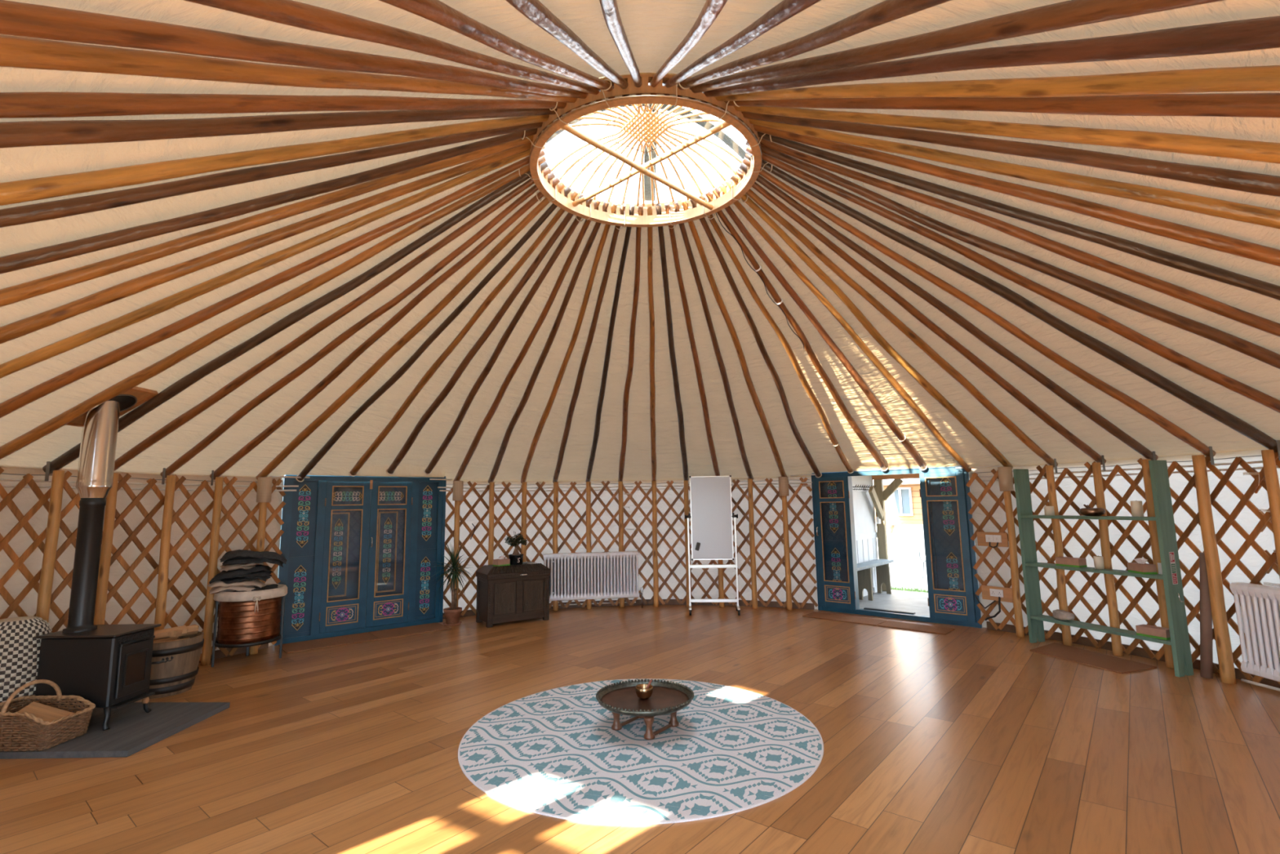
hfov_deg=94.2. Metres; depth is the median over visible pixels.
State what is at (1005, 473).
woven sleeve
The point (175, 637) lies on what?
log
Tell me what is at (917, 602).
floor
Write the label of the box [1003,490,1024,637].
wall post
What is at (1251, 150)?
pole
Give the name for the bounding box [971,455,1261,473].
cable
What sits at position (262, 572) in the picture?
folded blanket
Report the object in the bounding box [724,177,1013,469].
pole
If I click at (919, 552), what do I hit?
fork
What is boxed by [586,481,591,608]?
wall post
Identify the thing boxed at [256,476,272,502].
woven sleeve
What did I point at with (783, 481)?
woven sleeve
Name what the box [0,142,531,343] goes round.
pole
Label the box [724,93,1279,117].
pole
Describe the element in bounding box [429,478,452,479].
tube
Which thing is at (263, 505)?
wall post
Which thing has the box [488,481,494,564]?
wall post
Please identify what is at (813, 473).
tube
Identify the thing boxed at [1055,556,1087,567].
tissue box
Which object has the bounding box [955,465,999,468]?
tube
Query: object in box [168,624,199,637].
log
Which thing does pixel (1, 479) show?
tube
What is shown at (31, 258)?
pole
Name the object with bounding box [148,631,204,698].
barrel
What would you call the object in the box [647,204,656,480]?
pole
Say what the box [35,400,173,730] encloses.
wood stove
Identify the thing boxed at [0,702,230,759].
hearth slab
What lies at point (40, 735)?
wicker basket
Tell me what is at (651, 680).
mallet
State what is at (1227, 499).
wall
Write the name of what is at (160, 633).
log
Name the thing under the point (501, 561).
tissue box
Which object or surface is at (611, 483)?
cable
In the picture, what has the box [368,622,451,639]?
door mat
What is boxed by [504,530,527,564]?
bonsai
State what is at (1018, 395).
pole
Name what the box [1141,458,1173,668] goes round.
wall post
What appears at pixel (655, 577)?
wall post
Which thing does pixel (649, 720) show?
folding stand
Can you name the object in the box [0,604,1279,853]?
floor
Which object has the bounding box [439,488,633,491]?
tube
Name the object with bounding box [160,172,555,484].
pole
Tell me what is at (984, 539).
board
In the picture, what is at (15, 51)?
pole
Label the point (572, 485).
lattice panel
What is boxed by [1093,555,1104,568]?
pillar candle
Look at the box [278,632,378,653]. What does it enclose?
door mat
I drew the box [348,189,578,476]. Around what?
pole
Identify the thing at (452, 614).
pot
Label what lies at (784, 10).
pole
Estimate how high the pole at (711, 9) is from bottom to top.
2.365 m
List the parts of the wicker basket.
handle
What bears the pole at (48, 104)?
attached to the ceiling
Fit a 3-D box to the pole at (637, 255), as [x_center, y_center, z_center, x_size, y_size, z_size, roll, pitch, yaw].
[-0.145,-0.587,7.404,0.100,2.416,4.240,0,-7,-5]
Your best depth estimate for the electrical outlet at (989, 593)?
6.96 m
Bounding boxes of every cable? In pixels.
[1,472,257,482]
[446,483,634,484]
[648,479,809,484]
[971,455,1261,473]
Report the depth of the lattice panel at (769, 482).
9.01 m
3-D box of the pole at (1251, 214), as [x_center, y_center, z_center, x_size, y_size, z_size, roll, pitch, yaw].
[2.516,-1.190,3.018,4.243,2.418,0.090,-5,-8,30]
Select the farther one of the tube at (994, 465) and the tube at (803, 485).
the tube at (803, 485)
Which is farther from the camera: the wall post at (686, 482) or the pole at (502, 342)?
the wall post at (686, 482)
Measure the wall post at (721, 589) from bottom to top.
1.898 m
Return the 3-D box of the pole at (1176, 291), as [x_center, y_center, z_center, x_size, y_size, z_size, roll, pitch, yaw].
[2.868,-1.090,3.842,4.241,2.414,0.102,-3,-7,12]
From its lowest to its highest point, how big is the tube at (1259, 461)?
0.019 m
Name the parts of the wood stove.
plate, leg, door, glass frame, glass, brass knob, leg, handle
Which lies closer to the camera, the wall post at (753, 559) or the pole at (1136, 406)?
the pole at (1136, 406)
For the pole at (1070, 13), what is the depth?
2.07 m
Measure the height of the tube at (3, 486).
0.019 m
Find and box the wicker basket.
[0,679,95,751]
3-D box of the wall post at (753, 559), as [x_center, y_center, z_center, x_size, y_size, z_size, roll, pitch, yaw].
[1.676,1.723,8.869,0.080,1.897,0.082,-2,-7,7]
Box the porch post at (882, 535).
[873,480,888,591]
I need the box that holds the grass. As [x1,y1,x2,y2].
[890,583,928,592]
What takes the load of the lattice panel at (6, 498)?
on the floor at (966, 740)
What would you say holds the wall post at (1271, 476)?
on the floor at (966, 740)
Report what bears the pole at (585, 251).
attached to the ceiling
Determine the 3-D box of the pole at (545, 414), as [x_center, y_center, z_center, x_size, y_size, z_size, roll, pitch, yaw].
[-0.992,-0.598,7.215,0.129,2.417,4.241,2,-8,-22]
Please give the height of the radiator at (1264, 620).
0.695 m
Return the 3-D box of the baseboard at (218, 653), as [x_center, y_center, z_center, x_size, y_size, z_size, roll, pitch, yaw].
[-4.493,2.092,3.873,0.911,0.085,5.753,0,-7,-3]
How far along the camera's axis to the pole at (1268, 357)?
4.12 m
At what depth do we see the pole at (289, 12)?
2.05 m
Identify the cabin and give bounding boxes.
[872,478,928,591]
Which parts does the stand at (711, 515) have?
pivot knob, board frame, pivot knob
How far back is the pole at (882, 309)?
5.70 m
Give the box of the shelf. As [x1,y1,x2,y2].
[1013,460,1193,676]
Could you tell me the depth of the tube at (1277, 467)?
5.86 m
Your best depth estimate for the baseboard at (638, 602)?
9.01 m
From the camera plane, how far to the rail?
9.97 m
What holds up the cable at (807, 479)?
attached to the wall at (804, 493)
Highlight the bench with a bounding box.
[857,558,893,600]
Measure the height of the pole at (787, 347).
2.365 m
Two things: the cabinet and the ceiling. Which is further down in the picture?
the cabinet
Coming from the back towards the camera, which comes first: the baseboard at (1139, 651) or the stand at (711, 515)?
the stand at (711, 515)
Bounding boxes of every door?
[274,475,446,645]
[811,466,982,628]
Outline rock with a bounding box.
[1053,608,1074,620]
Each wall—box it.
[0,466,284,653]
[443,476,817,610]
[851,475,878,596]
[968,448,1279,668]
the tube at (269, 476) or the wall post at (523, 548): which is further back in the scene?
the wall post at (523, 548)
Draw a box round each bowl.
[635,683,653,699]
[1079,507,1105,515]
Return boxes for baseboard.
[199,643,268,662]
[442,599,814,618]
[986,621,1279,688]
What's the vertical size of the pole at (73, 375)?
2.417 m
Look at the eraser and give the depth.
8.50 m
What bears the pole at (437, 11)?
attached to the ceiling
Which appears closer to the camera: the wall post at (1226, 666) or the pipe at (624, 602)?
the wall post at (1226, 666)
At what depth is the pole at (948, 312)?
5.24 m
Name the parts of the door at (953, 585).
gold trim, panel, gold trim, gold trim, gold trim, gold trim, panel, gold trim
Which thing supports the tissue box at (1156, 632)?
on the shelf
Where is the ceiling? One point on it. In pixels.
(654, 29)
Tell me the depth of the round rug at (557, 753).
3.67 m
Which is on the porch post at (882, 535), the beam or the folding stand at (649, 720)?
the beam
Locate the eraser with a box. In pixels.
[695,542,700,551]
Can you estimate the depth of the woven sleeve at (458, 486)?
8.38 m
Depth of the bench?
9.48 m
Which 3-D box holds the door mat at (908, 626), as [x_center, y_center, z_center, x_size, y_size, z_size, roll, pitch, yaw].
[3.350,2.437,7.243,0.787,0.014,0.360,-8,-10,42]
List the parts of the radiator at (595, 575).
plate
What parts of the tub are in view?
leg, leg, leg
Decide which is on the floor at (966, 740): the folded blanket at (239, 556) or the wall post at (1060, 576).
the wall post at (1060, 576)
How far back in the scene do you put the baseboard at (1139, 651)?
5.92 m
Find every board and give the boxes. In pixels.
[17,701,74,721]
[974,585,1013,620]
[976,531,1008,547]
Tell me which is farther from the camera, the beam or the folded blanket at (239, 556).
the beam
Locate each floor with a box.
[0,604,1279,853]
[858,589,929,615]
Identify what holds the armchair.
on the hearth slab
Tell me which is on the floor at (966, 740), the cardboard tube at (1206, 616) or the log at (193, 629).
the cardboard tube at (1206, 616)
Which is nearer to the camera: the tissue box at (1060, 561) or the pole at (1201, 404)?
the pole at (1201, 404)
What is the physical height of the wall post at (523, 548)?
1.898 m
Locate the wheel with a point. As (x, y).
(672, 100)
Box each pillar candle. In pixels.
[1044,506,1054,515]
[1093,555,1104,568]
[1130,500,1143,516]
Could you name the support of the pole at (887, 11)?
attached to the ceiling
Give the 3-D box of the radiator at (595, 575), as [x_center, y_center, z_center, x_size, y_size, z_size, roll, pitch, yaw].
[-0.688,2.294,8.863,1.486,0.836,0.176,0,-7,-10]
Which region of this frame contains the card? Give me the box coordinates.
[1157,562,1162,574]
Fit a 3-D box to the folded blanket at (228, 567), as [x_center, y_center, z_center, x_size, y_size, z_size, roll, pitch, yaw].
[-4.137,1.440,6.189,0.360,0.098,0.328,6,-10,-43]
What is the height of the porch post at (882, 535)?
1.899 m
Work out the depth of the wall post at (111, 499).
5.23 m
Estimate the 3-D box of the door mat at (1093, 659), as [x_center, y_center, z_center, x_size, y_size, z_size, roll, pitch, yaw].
[4.332,2.237,5.798,0.522,0.012,1.016,1,-8,-18]
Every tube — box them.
[0,478,298,487]
[1,484,296,491]
[269,475,310,478]
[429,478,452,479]
[437,486,633,488]
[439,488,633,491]
[637,484,811,489]
[640,481,812,487]
[791,473,815,476]
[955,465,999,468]
[977,460,1262,477]
[982,466,1279,481]
[1199,552,1213,678]
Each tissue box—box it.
[493,555,510,566]
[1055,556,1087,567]
[1127,558,1157,573]
[1135,624,1170,639]
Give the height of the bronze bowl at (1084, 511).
0.078 m
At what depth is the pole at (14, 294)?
3.47 m
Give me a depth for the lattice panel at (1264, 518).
5.86 m
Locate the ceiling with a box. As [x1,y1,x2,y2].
[0,0,1279,481]
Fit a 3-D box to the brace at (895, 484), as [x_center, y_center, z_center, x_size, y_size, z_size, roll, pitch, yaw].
[4.349,1.066,10.293,0.412,0.412,0.060,-7,-10,41]
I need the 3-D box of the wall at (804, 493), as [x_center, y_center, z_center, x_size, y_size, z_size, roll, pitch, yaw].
[-0.149,1.743,8.896,5.428,1.960,0.868,0,-7,-5]
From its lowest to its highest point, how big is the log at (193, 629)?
0.078 m
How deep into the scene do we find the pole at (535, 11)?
2.40 m
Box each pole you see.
[0,0,588,98]
[0,34,577,102]
[0,91,566,118]
[0,108,557,147]
[0,115,549,205]
[0,121,542,227]
[0,128,537,274]
[0,134,533,306]
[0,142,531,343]
[0,144,545,377]
[0,150,545,417]
[0,155,546,459]
[42,161,548,480]
[113,166,551,471]
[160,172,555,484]
[184,0,600,94]
[209,176,560,485]
[256,181,566,479]
[295,185,572,481]
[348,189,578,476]
[379,0,613,91]
[386,192,585,475]
[423,197,593,474]
[453,198,600,480]
[488,200,608,483]
[506,0,628,88]
[520,201,617,483]
[552,203,626,482]
[586,204,634,481]
[599,0,641,87]
[617,204,643,481]
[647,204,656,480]
[648,0,727,87]
[655,203,688,479]
[662,0,821,87]
[664,202,719,475]
[672,200,753,479]
[675,0,951,89]
[681,199,786,476]
[689,0,1223,93]
[689,199,822,477]
[697,193,853,473]
[702,15,1279,97]
[704,190,888,471]
[711,186,927,470]
[713,65,1279,101]
[718,182,971,471]
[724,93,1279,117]
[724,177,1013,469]
[729,173,1057,473]
[733,106,1279,163]
[734,168,1106,471]
[738,162,1158,460]
[741,111,1279,196]
[742,157,1215,464]
[744,137,1279,337]
[744,151,1279,460]
[745,141,1279,368]
[745,146,1279,413]
[747,118,1279,228]
[753,124,1279,266]
[757,131,1279,300]
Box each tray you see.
[595,679,693,716]
[689,564,736,568]
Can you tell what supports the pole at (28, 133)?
attached to the ceiling
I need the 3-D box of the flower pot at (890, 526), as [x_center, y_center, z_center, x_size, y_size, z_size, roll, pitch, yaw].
[4.911,1.999,11.666,0.112,0.150,0.112,-7,-10,41]
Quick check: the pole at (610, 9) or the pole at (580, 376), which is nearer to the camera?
the pole at (610, 9)
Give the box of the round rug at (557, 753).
[457,678,823,824]
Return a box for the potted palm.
[431,541,477,626]
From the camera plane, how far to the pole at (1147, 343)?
4.38 m
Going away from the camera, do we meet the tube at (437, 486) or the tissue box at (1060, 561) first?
the tissue box at (1060, 561)
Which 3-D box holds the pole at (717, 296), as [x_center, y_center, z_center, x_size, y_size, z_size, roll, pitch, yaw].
[1.282,-0.642,7.146,0.093,2.417,4.240,-4,-8,24]
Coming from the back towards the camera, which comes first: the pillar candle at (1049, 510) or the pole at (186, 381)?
the pillar candle at (1049, 510)
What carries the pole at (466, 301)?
attached to the ceiling
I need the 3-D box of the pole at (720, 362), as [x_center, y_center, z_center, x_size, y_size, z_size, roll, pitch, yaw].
[1.013,-0.623,7.254,0.098,2.416,4.240,-3,-8,18]
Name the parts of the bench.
leg, seat, leg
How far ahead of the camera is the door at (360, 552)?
7.55 m
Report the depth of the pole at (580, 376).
6.89 m
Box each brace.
[868,486,884,519]
[882,479,903,500]
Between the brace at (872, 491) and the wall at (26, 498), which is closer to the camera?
the wall at (26, 498)
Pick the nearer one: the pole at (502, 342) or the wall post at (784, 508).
the pole at (502, 342)
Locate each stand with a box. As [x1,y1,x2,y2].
[611,711,679,739]
[684,475,740,615]
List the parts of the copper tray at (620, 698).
plate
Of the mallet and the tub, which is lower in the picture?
the mallet
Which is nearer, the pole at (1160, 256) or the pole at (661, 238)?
the pole at (1160, 256)
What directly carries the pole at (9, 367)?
attached to the ceiling
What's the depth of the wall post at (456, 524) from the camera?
8.34 m
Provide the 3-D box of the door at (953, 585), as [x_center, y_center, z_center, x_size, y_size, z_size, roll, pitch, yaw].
[3.352,1.549,8.009,2.079,1.972,0.260,-7,-10,41]
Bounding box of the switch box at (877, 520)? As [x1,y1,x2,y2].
[875,516,880,524]
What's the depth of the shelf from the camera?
5.40 m
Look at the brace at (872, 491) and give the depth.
10.13 m
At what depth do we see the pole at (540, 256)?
6.38 m
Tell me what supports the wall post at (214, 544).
on the floor at (966, 740)
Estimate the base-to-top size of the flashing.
0.302 m
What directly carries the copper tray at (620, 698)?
on the folding stand at (649, 720)
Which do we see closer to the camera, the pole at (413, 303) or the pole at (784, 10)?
the pole at (784, 10)
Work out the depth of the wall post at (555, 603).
8.95 m
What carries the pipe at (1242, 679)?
on the floor at (966, 740)
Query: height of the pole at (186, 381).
2.481 m
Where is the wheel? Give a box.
[518,74,772,229]
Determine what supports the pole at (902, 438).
attached to the ceiling
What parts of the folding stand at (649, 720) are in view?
leg, foot rail, leg, leg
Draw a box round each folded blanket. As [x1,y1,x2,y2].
[208,564,272,583]
[208,578,265,594]
[219,549,287,567]
[220,562,263,571]
[233,583,278,591]
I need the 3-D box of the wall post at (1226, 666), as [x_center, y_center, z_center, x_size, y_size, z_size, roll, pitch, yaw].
[4.884,1.187,5.074,0.094,1.898,0.092,-4,-8,21]
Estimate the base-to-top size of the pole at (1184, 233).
2.420 m
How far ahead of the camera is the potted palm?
7.91 m
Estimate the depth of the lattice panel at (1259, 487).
4.82 m
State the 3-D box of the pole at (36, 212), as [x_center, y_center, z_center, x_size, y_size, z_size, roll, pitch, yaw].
[-2.298,-1.136,2.860,4.239,2.414,0.085,4,-9,-36]
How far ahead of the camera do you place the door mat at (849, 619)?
7.80 m
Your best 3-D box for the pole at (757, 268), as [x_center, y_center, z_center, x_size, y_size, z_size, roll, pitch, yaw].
[1.951,-0.744,6.661,0.129,2.357,4.150,-7,-10,40]
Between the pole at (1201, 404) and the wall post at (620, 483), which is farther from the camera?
the wall post at (620, 483)
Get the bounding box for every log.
[153,625,186,639]
[153,625,198,640]
[153,636,179,641]
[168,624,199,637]
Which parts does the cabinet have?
carved panel, lid, carved panel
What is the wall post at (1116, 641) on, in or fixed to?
on the floor at (966, 740)
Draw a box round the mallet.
[645,679,652,688]
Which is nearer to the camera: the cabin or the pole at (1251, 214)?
the pole at (1251, 214)
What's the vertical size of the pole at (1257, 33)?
2.419 m
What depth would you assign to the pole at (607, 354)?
6.92 m
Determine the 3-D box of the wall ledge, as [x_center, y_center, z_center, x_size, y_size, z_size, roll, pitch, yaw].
[4.955,1.902,11.638,0.250,0.020,0.130,-7,-10,41]
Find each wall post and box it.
[35,470,64,622]
[93,472,119,624]
[154,475,176,631]
[200,476,223,665]
[248,502,266,654]
[453,500,460,606]
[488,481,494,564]
[520,481,526,561]
[552,481,558,610]
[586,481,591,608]
[617,481,624,608]
[651,480,658,607]
[683,480,691,607]
[717,560,724,607]
[747,478,757,608]
[782,495,792,610]
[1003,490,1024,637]
[1045,465,1072,645]
[1092,462,1123,656]
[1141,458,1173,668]
[1191,454,1236,684]
[1261,449,1279,577]
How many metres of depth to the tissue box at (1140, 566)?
5.46 m
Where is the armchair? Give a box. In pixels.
[0,616,52,724]
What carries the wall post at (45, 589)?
on the floor at (966, 740)
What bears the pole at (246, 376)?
attached to the ceiling
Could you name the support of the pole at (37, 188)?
attached to the ceiling
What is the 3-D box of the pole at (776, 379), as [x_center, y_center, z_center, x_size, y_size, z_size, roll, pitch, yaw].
[1.529,-0.666,7.019,0.137,2.408,4.241,-5,-8,30]
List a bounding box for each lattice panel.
[0,466,285,661]
[443,480,639,617]
[623,476,818,608]
[965,452,1279,684]
[1242,469,1279,586]
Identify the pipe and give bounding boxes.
[551,601,635,606]
[1240,678,1279,691]
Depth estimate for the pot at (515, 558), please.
8.08 m
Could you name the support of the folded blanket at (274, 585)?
in the tub
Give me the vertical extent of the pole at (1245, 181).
2.416 m
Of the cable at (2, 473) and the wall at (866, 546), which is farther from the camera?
the wall at (866, 546)
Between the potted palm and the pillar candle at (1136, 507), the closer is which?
the pillar candle at (1136, 507)
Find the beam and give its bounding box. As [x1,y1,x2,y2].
[871,473,919,479]
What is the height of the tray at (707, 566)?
0.040 m
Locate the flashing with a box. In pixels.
[66,386,158,426]
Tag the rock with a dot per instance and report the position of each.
(1058, 614)
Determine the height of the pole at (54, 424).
2.417 m
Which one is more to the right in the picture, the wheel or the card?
the card
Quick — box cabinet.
[475,561,551,627]
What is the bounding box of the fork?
[919,551,925,578]
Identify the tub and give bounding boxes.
[211,583,287,666]
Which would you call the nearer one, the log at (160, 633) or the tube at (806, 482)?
the log at (160, 633)
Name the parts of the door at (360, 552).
panel, gold trim, gold trim, gold trim, gold trim, gold trim, gold trim, gold trim, gold trim, panel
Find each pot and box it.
[443,606,462,624]
[508,553,524,564]
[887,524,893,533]
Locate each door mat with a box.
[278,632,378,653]
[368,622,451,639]
[802,611,887,626]
[877,620,954,634]
[1029,642,1156,673]
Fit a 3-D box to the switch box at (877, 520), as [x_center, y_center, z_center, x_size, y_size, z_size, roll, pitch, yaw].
[4.130,1.616,10.314,0.060,0.120,0.080,-7,-10,41]
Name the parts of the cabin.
pane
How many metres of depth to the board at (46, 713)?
4.00 m
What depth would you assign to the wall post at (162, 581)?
5.72 m
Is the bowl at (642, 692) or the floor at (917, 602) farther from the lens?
the floor at (917, 602)
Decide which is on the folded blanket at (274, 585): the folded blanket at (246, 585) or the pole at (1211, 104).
the folded blanket at (246, 585)
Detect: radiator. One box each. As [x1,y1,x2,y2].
[543,551,643,608]
[1229,582,1279,681]
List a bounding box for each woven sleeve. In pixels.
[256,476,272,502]
[452,480,463,500]
[778,476,789,496]
[997,466,1013,491]
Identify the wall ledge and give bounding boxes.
[886,523,901,524]
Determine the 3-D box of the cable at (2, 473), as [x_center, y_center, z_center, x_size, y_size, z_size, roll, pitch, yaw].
[-4.722,0.424,5.149,0.380,0.014,3.816,-2,-7,9]
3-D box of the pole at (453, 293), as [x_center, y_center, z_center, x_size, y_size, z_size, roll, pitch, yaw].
[-2.479,-0.741,5.920,4.242,2.419,0.103,-5,-8,28]
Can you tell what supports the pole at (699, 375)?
attached to the ceiling
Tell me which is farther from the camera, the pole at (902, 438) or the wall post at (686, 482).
the wall post at (686, 482)
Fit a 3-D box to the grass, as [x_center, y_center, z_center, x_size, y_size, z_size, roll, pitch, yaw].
[5.111,2.967,10.745,2.451,0.120,0.976,-7,-10,41]
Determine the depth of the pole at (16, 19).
1.85 m
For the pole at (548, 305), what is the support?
attached to the ceiling
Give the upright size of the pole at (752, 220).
2.413 m
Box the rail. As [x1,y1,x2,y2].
[852,484,875,491]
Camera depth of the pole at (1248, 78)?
2.34 m
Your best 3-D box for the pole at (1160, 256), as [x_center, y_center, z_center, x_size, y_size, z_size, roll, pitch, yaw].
[2.786,-1.123,3.573,4.241,2.413,0.081,-3,-8,18]

